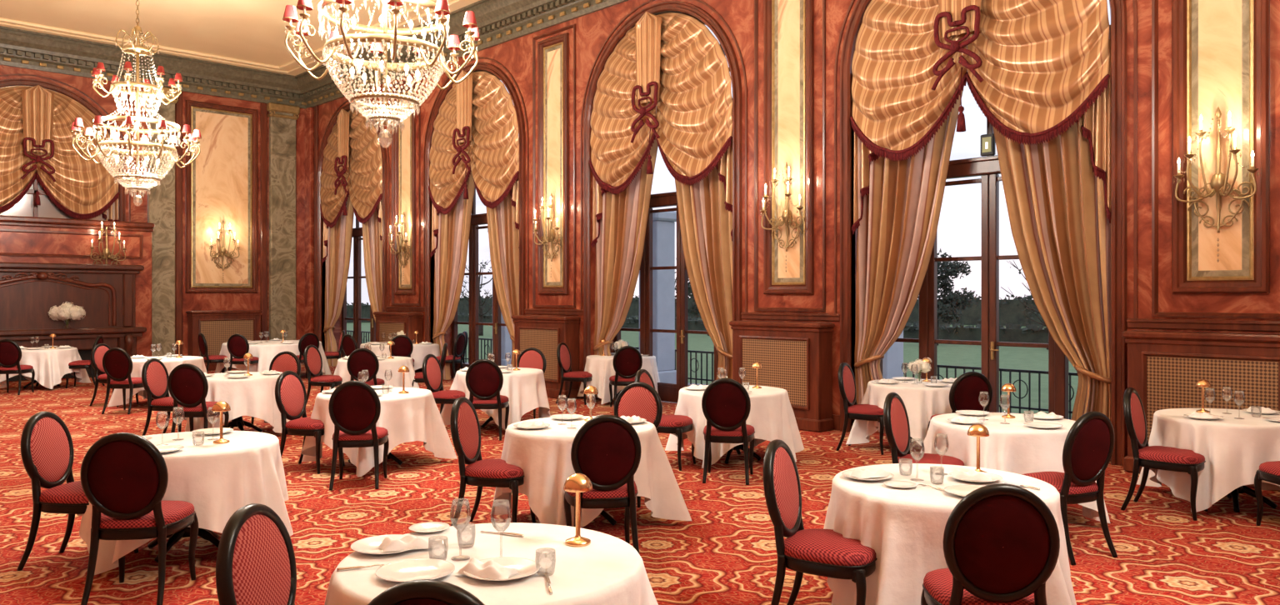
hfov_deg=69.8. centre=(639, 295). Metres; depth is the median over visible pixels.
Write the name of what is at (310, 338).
dining chair
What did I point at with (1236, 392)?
wine glass
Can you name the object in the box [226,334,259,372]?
dining chair
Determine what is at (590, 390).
table lamp
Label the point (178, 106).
trim
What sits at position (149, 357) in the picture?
dinner plate
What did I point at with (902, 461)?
water tumbler
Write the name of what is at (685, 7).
trim
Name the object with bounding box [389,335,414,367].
dining chair
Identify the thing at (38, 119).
swag valance
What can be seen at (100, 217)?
arched mirror
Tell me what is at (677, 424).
dining chair
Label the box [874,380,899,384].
dinner plate
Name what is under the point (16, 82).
trim
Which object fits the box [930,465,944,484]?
water tumbler
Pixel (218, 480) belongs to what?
dining table
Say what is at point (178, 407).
wine glass
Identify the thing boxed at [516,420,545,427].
linen napkin
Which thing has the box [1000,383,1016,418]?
table lamp
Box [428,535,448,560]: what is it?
water tumbler
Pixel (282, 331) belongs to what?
table lamp
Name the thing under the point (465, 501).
wine glass
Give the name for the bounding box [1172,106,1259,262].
wall sconce
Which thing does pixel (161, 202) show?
pilaster
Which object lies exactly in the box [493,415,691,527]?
dining table
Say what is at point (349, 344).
dining chair
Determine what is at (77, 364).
dining chair
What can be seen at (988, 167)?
window
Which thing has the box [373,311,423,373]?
radiator cover
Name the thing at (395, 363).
dining table
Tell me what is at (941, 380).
dinner plate
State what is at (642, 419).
dinner plate
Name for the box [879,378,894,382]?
linen napkin
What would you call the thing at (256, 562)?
dining chair
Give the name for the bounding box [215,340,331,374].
dining table
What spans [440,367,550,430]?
dining table
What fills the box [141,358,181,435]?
dining chair
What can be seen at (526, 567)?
dinner plate
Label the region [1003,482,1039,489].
table knife
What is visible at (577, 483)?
table lamp
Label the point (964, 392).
dining chair
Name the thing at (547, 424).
dinner plate
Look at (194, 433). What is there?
water tumbler
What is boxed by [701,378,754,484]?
dining chair
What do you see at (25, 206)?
arched mirror
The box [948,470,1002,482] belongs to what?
dinner plate
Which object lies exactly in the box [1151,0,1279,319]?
wall panel
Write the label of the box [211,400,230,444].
table lamp
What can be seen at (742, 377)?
wine glass
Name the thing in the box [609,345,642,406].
dining chair
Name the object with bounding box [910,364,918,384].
wine glass
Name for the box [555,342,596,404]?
dining chair
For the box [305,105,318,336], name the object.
trim
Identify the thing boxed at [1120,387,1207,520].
dining chair
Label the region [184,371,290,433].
dining table
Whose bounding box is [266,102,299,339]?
pilaster
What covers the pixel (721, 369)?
wine glass
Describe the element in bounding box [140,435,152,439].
dinner plate
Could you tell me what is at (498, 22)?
crown molding
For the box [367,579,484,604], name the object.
dining chair
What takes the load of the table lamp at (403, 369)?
on the dining table at (413, 416)
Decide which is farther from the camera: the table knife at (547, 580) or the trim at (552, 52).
the trim at (552, 52)
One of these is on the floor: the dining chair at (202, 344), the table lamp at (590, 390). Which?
the dining chair at (202, 344)
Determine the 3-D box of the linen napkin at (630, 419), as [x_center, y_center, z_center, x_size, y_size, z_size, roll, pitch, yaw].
[-0.087,0.985,7.345,0.220,0.045,0.110,0,0,-5]
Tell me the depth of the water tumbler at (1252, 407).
7.69 m
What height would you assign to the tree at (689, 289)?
3.756 m
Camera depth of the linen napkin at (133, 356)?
14.89 m
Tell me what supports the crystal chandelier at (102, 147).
hanging from the ceiling
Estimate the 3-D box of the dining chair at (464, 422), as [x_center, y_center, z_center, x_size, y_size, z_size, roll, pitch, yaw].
[-1.113,1.278,6.960,0.584,1.007,0.516,0,0,12]
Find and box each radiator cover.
[185,310,263,370]
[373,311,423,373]
[511,315,579,399]
[729,320,834,432]
[1121,330,1279,491]
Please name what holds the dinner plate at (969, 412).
on the dining table at (1017, 447)
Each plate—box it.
[25,348,41,349]
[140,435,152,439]
[144,357,164,359]
[155,445,184,453]
[163,354,181,356]
[191,427,233,434]
[225,370,247,373]
[225,375,249,378]
[259,371,282,374]
[321,390,332,393]
[350,534,418,554]
[370,385,394,389]
[375,558,454,582]
[408,521,449,533]
[463,556,539,580]
[500,370,512,373]
[513,423,549,429]
[550,414,583,419]
[629,418,646,424]
[683,386,707,390]
[842,469,894,480]
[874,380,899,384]
[883,480,917,488]
[891,376,915,380]
[922,383,949,386]
[938,379,954,383]
[944,485,983,496]
[947,418,984,424]
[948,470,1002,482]
[955,410,989,415]
[1023,421,1062,429]
[1026,413,1064,419]
[1184,414,1223,419]
[1241,408,1279,414]
[1262,416,1279,422]
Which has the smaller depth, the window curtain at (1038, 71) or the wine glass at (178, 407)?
the wine glass at (178, 407)
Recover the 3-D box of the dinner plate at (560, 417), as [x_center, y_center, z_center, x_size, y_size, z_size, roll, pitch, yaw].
[-0.605,1.006,7.573,0.280,0.024,0.280,0,0,-44]
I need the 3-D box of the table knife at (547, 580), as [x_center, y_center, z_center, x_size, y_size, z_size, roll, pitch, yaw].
[-0.322,1.012,3.226,0.019,0.012,0.210,0,0,-11]
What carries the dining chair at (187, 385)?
on the floor
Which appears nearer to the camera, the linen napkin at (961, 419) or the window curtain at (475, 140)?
the linen napkin at (961, 419)
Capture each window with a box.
[341,217,375,357]
[451,75,505,378]
[613,18,729,402]
[880,119,1068,419]
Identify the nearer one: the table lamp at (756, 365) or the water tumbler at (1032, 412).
the water tumbler at (1032, 412)
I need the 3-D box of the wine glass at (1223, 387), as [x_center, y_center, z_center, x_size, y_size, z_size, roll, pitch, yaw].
[5.073,0.903,7.922,0.080,0.228,0.080,0,0,-7]
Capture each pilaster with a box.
[145,86,179,356]
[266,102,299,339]
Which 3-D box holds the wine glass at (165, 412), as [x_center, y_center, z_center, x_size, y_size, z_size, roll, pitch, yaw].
[-3.254,0.903,6.244,0.080,0.228,0.080,0,0,-4]
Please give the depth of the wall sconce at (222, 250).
22.26 m
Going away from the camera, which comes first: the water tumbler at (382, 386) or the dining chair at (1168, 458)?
the dining chair at (1168, 458)
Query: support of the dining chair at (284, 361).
on the floor
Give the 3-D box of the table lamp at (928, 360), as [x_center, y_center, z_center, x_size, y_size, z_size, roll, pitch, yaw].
[3.410,0.874,10.900,0.119,0.288,0.119,0,0,-26]
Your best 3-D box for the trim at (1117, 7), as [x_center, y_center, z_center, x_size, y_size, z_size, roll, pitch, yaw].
[3.884,-1.479,10.841,0.160,6.510,3.700,0,0,-44]
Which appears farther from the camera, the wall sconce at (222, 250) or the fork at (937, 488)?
the wall sconce at (222, 250)
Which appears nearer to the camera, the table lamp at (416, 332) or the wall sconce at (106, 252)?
the table lamp at (416, 332)
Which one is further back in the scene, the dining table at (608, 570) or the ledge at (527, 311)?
the ledge at (527, 311)
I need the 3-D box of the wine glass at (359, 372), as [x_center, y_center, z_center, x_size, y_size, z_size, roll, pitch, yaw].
[-2.890,0.903,9.523,0.080,0.228,0.080,0,0,-32]
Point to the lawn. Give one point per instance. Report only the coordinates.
(1010, 357)
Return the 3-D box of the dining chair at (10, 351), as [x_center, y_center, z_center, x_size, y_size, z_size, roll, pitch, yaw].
[-11.350,1.278,16.606,0.516,1.007,0.584,0,0,-10]
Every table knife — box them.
[480,530,524,537]
[544,575,552,594]
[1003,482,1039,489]
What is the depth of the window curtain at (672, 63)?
14.28 m
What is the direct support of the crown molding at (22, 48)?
attached to the wall at (191, 301)
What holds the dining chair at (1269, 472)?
on the floor
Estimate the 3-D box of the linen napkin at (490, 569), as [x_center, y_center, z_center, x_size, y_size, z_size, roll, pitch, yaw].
[-0.555,0.985,3.330,0.220,0.045,0.110,0,0,29]
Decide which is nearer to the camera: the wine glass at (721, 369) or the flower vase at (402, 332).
the wine glass at (721, 369)
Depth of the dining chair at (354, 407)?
8.43 m
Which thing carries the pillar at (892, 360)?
on the terrace
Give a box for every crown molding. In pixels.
[0,25,306,108]
[295,0,629,108]
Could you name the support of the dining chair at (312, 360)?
on the floor
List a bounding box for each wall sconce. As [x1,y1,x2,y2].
[89,219,126,264]
[209,220,239,279]
[388,211,410,278]
[532,193,562,277]
[760,162,804,272]
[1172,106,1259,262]
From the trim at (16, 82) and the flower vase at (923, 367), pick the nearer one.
the flower vase at (923, 367)
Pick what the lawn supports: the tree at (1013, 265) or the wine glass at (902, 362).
the tree at (1013, 265)
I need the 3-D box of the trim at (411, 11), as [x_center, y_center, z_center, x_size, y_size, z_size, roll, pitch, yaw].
[-2.255,-5.494,8.535,10.300,0.060,29.180,0,0,-44]
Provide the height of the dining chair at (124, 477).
1.007 m
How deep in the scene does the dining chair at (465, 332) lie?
20.01 m
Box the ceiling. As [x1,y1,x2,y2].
[0,0,479,75]
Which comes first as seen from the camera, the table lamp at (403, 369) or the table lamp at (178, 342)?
the table lamp at (403, 369)
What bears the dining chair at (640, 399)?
on the floor
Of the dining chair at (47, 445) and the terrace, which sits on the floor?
the dining chair at (47, 445)
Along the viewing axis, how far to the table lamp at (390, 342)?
14.88 m
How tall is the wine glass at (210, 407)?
0.228 m
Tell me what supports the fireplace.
on the floor
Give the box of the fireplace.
[0,215,154,381]
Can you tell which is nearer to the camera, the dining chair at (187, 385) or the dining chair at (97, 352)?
the dining chair at (187, 385)
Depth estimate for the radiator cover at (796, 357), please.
12.18 m
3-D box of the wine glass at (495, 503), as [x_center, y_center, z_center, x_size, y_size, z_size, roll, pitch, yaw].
[-0.535,0.903,3.530,0.080,0.228,0.080,0,0,28]
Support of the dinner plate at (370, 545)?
on the dining table at (608, 570)
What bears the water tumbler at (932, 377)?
on the dining table at (922, 402)
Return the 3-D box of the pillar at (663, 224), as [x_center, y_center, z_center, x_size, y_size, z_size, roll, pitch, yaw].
[0.346,0.056,18.806,0.720,3.560,0.720,0,0,-44]
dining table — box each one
[0,346,90,389]
[76,430,293,574]
[107,355,207,406]
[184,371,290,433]
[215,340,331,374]
[301,387,457,476]
[324,522,658,604]
[329,355,419,389]
[360,342,439,370]
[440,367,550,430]
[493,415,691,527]
[577,354,659,404]
[665,385,804,468]
[823,463,1076,604]
[845,379,952,445]
[920,412,1109,523]
[1136,408,1279,512]
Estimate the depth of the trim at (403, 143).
20.13 m
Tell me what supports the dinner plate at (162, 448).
on the dining table at (218, 480)
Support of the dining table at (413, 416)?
on the floor
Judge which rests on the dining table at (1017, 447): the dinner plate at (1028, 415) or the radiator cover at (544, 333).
the dinner plate at (1028, 415)
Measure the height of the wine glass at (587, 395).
0.228 m
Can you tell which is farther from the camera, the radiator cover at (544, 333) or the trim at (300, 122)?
the trim at (300, 122)
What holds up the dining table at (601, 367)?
on the floor
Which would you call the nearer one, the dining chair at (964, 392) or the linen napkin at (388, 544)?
the linen napkin at (388, 544)
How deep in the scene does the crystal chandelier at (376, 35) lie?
8.51 m
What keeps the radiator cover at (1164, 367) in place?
on the floor
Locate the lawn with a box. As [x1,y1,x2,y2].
[346,314,1078,418]
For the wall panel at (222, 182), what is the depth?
22.31 m
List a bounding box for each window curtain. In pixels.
[320,109,382,365]
[428,70,519,379]
[589,11,732,399]
[850,0,1110,432]
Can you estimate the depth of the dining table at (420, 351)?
18.89 m
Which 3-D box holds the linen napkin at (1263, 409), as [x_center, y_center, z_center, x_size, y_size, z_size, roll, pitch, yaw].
[5.379,0.985,7.936,0.220,0.045,0.110,0,0,33]
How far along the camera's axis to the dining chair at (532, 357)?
13.64 m
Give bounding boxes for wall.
[0,65,269,355]
[313,0,1279,427]
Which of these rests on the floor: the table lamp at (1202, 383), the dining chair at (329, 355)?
the dining chair at (329, 355)
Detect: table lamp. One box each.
[49,333,56,348]
[175,340,183,357]
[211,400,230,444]
[243,353,253,375]
[280,329,285,342]
[386,340,394,358]
[397,365,409,394]
[413,330,419,344]
[512,349,520,370]
[563,473,592,546]
[583,385,598,421]
[600,338,605,355]
[751,362,762,388]
[921,357,931,381]
[967,423,989,472]
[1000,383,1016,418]
[1195,379,1210,413]
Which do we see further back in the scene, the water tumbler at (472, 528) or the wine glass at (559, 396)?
the wine glass at (559, 396)
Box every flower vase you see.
[47,302,85,329]
[395,330,404,334]
[614,339,628,349]
[907,358,931,383]
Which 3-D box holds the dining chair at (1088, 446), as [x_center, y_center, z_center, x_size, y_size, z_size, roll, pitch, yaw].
[2.928,1.278,6.380,0.516,1.007,0.584,0,0,-26]
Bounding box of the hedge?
[346,294,1048,343]
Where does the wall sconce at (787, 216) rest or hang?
attached to the wall at (592, 29)
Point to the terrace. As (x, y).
(467, 362)
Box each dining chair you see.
[0,339,34,394]
[16,411,138,570]
[65,335,104,388]
[80,432,198,604]
[89,343,139,406]
[101,347,143,414]
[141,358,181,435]
[167,363,229,433]
[198,332,229,372]
[215,503,296,604]
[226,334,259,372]
[250,350,300,424]
[275,370,344,474]
[296,332,319,379]
[303,345,342,402]
[319,330,344,375]
[328,380,389,490]
[341,334,357,356]
[346,348,384,385]
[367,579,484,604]
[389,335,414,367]
[411,343,447,390]
[422,354,464,414]
[435,332,465,375]
[450,396,535,526]
[458,330,468,363]
[465,359,509,440]
[517,347,546,419]
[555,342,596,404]
[563,415,641,553]
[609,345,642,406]
[614,381,662,507]
[634,369,695,470]
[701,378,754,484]
[763,439,877,604]
[835,362,884,454]
[883,392,964,465]
[920,483,1059,604]
[927,371,992,430]
[1021,411,1117,564]
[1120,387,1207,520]
[1254,460,1279,525]
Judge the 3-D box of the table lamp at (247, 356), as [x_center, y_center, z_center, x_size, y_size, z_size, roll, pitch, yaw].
[-5.000,0.874,11.700,0.120,0.288,0.120,0,0,33]
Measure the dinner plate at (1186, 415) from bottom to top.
0.024 m
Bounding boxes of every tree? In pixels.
[460,260,492,335]
[675,271,695,315]
[675,277,709,335]
[916,247,979,344]
[999,260,1048,349]
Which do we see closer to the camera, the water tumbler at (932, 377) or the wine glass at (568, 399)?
the wine glass at (568, 399)
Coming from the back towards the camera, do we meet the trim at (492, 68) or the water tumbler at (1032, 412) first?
the trim at (492, 68)
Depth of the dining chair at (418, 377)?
14.87 m
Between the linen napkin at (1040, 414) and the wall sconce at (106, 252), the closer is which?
the linen napkin at (1040, 414)
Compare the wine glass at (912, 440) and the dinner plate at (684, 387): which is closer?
the wine glass at (912, 440)
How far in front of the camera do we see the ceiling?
18.39 m
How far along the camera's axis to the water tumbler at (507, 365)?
12.40 m
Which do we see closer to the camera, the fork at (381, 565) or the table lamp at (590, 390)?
the fork at (381, 565)
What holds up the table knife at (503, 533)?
on the dining table at (608, 570)
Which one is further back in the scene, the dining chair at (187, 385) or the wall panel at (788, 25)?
the wall panel at (788, 25)
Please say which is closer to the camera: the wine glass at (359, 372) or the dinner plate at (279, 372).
the wine glass at (359, 372)
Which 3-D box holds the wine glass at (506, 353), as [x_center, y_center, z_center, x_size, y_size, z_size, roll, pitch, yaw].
[-1.822,0.903,12.646,0.080,0.228,0.080,0,0,11]
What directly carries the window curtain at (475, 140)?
hanging from the wall at (592, 29)
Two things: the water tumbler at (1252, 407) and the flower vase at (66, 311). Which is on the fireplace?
the flower vase at (66, 311)
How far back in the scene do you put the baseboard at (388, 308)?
20.09 m
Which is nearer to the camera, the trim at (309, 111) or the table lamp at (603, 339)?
the table lamp at (603, 339)
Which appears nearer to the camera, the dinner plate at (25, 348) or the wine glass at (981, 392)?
the wine glass at (981, 392)
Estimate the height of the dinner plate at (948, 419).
0.024 m
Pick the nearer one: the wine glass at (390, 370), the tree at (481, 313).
the wine glass at (390, 370)
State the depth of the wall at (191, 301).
21.75 m
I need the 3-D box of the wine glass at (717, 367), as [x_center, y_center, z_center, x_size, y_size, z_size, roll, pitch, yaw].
[0.884,0.903,10.064,0.080,0.228,0.080,0,0,1]
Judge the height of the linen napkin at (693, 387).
0.045 m
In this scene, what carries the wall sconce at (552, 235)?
attached to the wall at (592, 29)
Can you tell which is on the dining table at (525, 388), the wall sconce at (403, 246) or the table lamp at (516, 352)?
the table lamp at (516, 352)
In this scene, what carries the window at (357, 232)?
in the wall at (592, 29)
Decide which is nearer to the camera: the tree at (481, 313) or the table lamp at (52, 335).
the table lamp at (52, 335)
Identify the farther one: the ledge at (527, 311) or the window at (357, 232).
the window at (357, 232)
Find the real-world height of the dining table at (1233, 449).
0.755 m
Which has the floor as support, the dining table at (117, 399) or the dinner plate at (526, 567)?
the dining table at (117, 399)
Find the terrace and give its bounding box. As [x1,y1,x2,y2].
[457,361,1071,419]
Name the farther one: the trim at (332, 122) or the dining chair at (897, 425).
the trim at (332, 122)
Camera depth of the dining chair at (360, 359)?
13.61 m
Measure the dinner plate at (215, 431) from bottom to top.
0.024 m
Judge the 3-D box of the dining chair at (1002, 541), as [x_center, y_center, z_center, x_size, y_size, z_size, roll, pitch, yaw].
[1.530,1.278,4.039,0.516,1.007,0.584,0,0,7]
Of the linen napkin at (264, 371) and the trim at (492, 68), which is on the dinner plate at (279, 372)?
the linen napkin at (264, 371)
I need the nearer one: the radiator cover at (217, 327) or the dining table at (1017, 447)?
the dining table at (1017, 447)
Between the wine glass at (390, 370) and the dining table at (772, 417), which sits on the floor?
the dining table at (772, 417)
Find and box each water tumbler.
[192,431,204,445]
[381,385,389,393]
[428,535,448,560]
[456,522,475,548]
[506,364,512,370]
[535,547,555,576]
[742,382,749,389]
[899,458,912,475]
[930,375,937,383]
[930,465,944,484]
[1024,410,1034,422]
[1250,405,1261,417]
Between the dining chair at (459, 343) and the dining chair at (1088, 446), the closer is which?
the dining chair at (1088, 446)
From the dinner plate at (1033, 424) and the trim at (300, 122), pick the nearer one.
the dinner plate at (1033, 424)
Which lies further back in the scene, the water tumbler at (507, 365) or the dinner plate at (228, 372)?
the water tumbler at (507, 365)
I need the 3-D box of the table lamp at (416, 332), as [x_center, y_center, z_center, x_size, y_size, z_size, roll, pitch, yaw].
[-4.730,0.874,19.400,0.119,0.288,0.119,0,0,-30]
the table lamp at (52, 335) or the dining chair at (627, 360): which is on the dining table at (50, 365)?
the table lamp at (52, 335)
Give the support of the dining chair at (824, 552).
on the floor
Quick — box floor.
[0,365,1279,604]
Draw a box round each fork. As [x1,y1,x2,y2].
[336,564,384,571]
[917,484,947,492]
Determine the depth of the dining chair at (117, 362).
13.78 m
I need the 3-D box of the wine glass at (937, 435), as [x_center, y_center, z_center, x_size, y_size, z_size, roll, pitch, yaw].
[1.720,0.903,5.230,0.080,0.228,0.080,0,0,-22]
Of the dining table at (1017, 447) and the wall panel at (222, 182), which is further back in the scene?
the wall panel at (222, 182)
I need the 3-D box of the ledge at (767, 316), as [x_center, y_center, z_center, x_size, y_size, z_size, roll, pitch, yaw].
[2.053,1.006,12.680,0.045,1.540,1.680,0,0,-44]
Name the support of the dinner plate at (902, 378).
on the dining table at (922, 402)
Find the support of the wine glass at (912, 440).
on the dining table at (905, 527)
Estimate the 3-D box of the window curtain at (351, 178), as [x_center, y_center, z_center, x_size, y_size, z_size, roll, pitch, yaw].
[-6.977,-1.354,22.012,0.647,6.220,3.210,0,0,-44]
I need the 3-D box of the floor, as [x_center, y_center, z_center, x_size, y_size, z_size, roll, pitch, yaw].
[-2.093,1.836,8.691,12.850,0.120,31.280,0,0,-44]
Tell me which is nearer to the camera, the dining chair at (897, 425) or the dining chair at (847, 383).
the dining chair at (897, 425)
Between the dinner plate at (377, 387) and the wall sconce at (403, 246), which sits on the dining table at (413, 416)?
the dinner plate at (377, 387)
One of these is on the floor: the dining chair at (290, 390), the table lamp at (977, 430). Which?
the dining chair at (290, 390)
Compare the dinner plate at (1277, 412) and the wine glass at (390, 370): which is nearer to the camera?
the dinner plate at (1277, 412)
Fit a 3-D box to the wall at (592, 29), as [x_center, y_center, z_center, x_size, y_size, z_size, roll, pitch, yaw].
[2.299,-1.874,12.925,0.650,7.300,31.280,0,0,-44]
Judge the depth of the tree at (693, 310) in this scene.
46.09 m
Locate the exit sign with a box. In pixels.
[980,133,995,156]
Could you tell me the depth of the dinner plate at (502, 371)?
12.18 m
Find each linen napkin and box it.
[130,355,144,357]
[262,370,279,373]
[378,534,435,552]
[456,557,519,579]
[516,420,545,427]
[620,415,642,422]
[686,384,705,389]
[850,467,890,478]
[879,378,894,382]
[942,377,956,381]
[950,415,979,422]
[951,469,992,480]
[1030,411,1059,418]
[1188,411,1219,418]
[1246,406,1275,412]
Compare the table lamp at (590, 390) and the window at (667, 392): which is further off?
the window at (667, 392)
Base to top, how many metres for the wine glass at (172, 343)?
0.228 m
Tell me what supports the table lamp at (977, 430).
on the dining table at (905, 527)
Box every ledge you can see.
[524,308,583,398]
[740,312,839,430]
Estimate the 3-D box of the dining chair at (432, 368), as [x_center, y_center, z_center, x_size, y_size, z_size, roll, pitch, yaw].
[-2.547,1.278,12.140,0.584,1.007,0.516,0,0,16]
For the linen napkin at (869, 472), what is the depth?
5.09 m
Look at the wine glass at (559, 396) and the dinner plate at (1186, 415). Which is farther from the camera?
the dinner plate at (1186, 415)
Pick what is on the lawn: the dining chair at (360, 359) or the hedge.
the hedge
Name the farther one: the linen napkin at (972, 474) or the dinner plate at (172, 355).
the dinner plate at (172, 355)
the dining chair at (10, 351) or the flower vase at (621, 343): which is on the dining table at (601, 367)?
the flower vase at (621, 343)
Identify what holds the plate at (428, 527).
on the dining table at (608, 570)
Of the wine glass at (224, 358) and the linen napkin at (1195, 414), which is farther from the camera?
the wine glass at (224, 358)
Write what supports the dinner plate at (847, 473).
on the dining table at (905, 527)
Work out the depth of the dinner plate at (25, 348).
17.28 m
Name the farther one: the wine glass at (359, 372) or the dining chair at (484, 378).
the dining chair at (484, 378)
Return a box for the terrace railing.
[346,330,1077,419]
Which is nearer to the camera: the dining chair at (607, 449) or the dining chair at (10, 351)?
the dining chair at (607, 449)
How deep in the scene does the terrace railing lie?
14.70 m
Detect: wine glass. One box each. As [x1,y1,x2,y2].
[155,410,169,445]
[171,343,176,357]
[171,406,184,439]
[206,406,219,439]
[223,358,230,376]
[357,371,365,382]
[360,370,369,383]
[384,369,392,391]
[450,498,470,560]
[490,499,511,557]
[505,353,510,369]
[557,395,566,424]
[566,398,576,429]
[585,394,595,419]
[716,367,724,378]
[720,369,727,378]
[738,367,745,379]
[901,362,908,382]
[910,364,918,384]
[910,438,924,481]
[934,433,949,474]
[979,391,989,419]
[1000,394,1010,424]
[1204,388,1215,414]
[1221,386,1232,414]
[1233,390,1244,419]
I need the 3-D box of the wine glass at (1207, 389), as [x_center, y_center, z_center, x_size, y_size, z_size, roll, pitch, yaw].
[4.859,0.903,7.813,0.080,0.228,0.080,0,0,-38]
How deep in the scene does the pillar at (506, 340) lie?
22.21 m
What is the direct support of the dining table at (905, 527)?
on the floor
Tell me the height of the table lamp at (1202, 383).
0.288 m
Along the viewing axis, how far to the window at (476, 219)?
19.23 m
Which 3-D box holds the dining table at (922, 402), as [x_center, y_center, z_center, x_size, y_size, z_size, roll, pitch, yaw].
[3.251,1.397,10.717,1.322,0.755,1.351,0,0,43]
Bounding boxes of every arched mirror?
[0,170,79,219]
[87,201,114,220]
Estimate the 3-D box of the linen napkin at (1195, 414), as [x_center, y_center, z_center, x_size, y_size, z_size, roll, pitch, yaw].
[4.661,0.985,7.584,0.110,0.045,0.220,0,0,-29]
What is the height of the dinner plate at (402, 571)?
0.024 m
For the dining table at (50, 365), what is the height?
0.755 m
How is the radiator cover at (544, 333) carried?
on the floor
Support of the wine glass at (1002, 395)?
on the dining table at (1017, 447)
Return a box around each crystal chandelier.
[70,0,201,205]
[282,0,480,148]
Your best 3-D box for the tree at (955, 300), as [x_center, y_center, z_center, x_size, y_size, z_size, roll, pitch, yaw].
[12.114,0.039,37.115,3.062,3.939,3.282,0,0,29]
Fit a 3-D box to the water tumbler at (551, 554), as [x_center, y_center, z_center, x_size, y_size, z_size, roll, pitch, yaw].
[-0.345,0.974,3.350,0.076,0.087,0.076,0,0,25]
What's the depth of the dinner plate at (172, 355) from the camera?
15.39 m
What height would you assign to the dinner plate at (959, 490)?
0.024 m
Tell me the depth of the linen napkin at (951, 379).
10.72 m
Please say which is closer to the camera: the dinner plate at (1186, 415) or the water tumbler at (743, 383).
the dinner plate at (1186, 415)
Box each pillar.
[487,228,511,367]
[639,211,676,384]
[882,330,903,379]
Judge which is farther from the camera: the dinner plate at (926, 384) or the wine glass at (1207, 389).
the dinner plate at (926, 384)
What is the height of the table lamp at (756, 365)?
0.288 m
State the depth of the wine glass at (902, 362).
10.79 m
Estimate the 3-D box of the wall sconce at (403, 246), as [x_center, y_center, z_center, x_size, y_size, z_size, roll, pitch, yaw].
[-5.256,-1.088,20.066,0.359,1.532,0.728,0,0,-44]
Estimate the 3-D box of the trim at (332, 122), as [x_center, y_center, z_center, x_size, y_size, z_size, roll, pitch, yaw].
[-6.928,-1.479,22.058,0.160,6.510,3.700,0,0,-44]
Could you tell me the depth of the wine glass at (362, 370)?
9.75 m
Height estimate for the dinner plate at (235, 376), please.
0.024 m
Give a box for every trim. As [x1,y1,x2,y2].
[0,0,462,73]
[0,73,130,221]
[175,90,267,355]
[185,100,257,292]
[295,108,304,339]
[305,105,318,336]
[317,98,389,349]
[391,77,420,305]
[423,56,529,342]
[532,24,575,308]
[580,0,747,399]
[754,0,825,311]
[834,0,1137,466]
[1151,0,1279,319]
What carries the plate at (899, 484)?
on the dining table at (905, 527)
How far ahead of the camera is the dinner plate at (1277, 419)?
7.49 m
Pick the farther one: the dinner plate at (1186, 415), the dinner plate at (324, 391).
the dinner plate at (324, 391)

